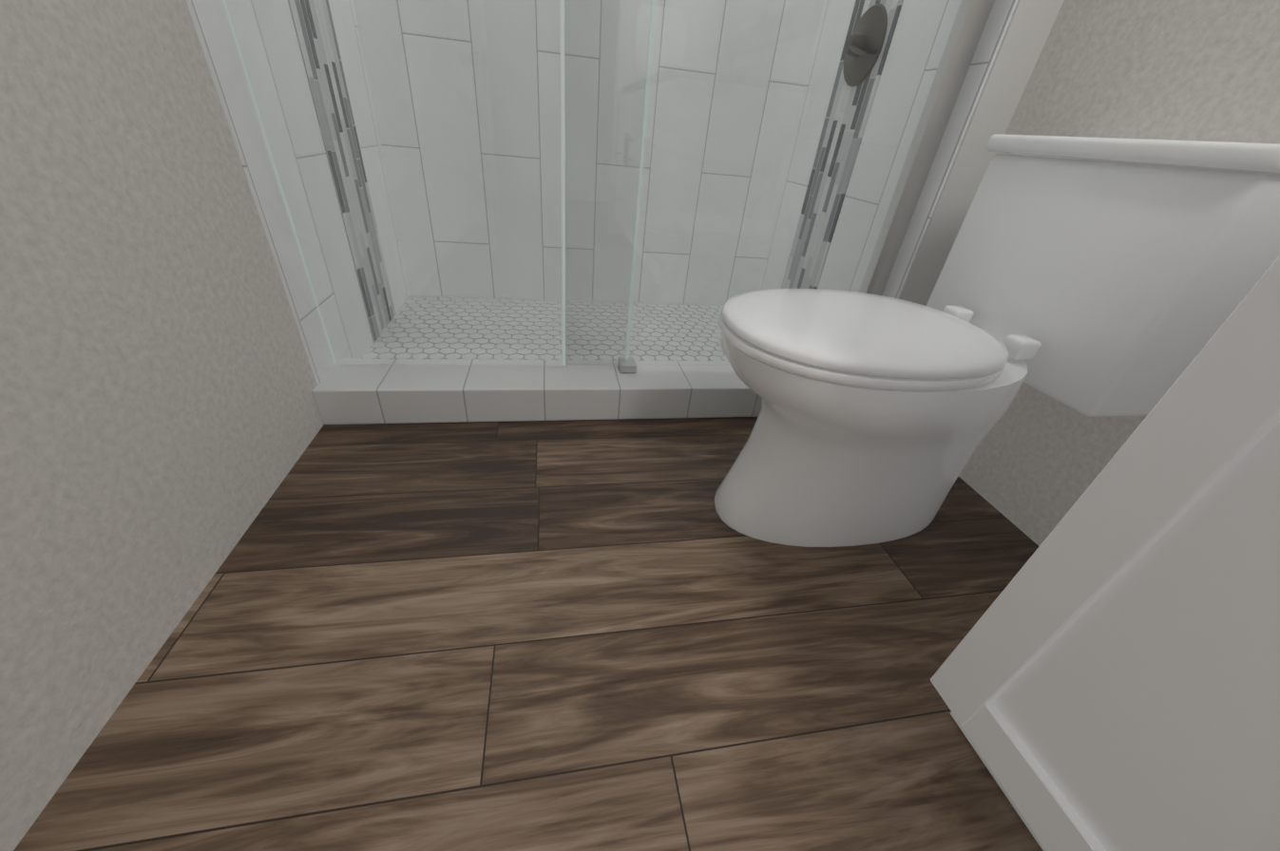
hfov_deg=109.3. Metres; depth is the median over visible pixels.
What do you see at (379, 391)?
shower curb
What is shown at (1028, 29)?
wall
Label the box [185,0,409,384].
tile
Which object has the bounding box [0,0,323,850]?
wall
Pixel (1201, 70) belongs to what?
wall
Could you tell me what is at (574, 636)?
floor
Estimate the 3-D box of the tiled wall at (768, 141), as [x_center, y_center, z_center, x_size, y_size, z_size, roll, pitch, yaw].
[-0.103,-1.546,1.366,1.500,2.440,0.089,-1,34,-11]
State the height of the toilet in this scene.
0.735 m
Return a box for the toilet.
[714,133,1279,547]
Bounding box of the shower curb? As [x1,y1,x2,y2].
[311,358,762,424]
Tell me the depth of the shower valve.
1.31 m
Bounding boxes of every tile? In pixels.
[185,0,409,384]
[757,0,1018,299]
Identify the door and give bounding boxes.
[222,0,994,372]
[930,254,1279,850]
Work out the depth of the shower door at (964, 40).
1.04 m
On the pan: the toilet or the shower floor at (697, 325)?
the shower floor at (697, 325)
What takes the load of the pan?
on the floor at (574, 636)
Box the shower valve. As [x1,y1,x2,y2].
[842,3,887,86]
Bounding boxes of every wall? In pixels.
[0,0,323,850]
[353,0,823,305]
[897,0,1064,305]
[958,0,1279,546]
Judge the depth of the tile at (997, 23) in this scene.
1.37 m
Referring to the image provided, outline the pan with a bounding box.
[372,297,724,360]
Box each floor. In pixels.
[13,417,1042,850]
[361,295,728,361]

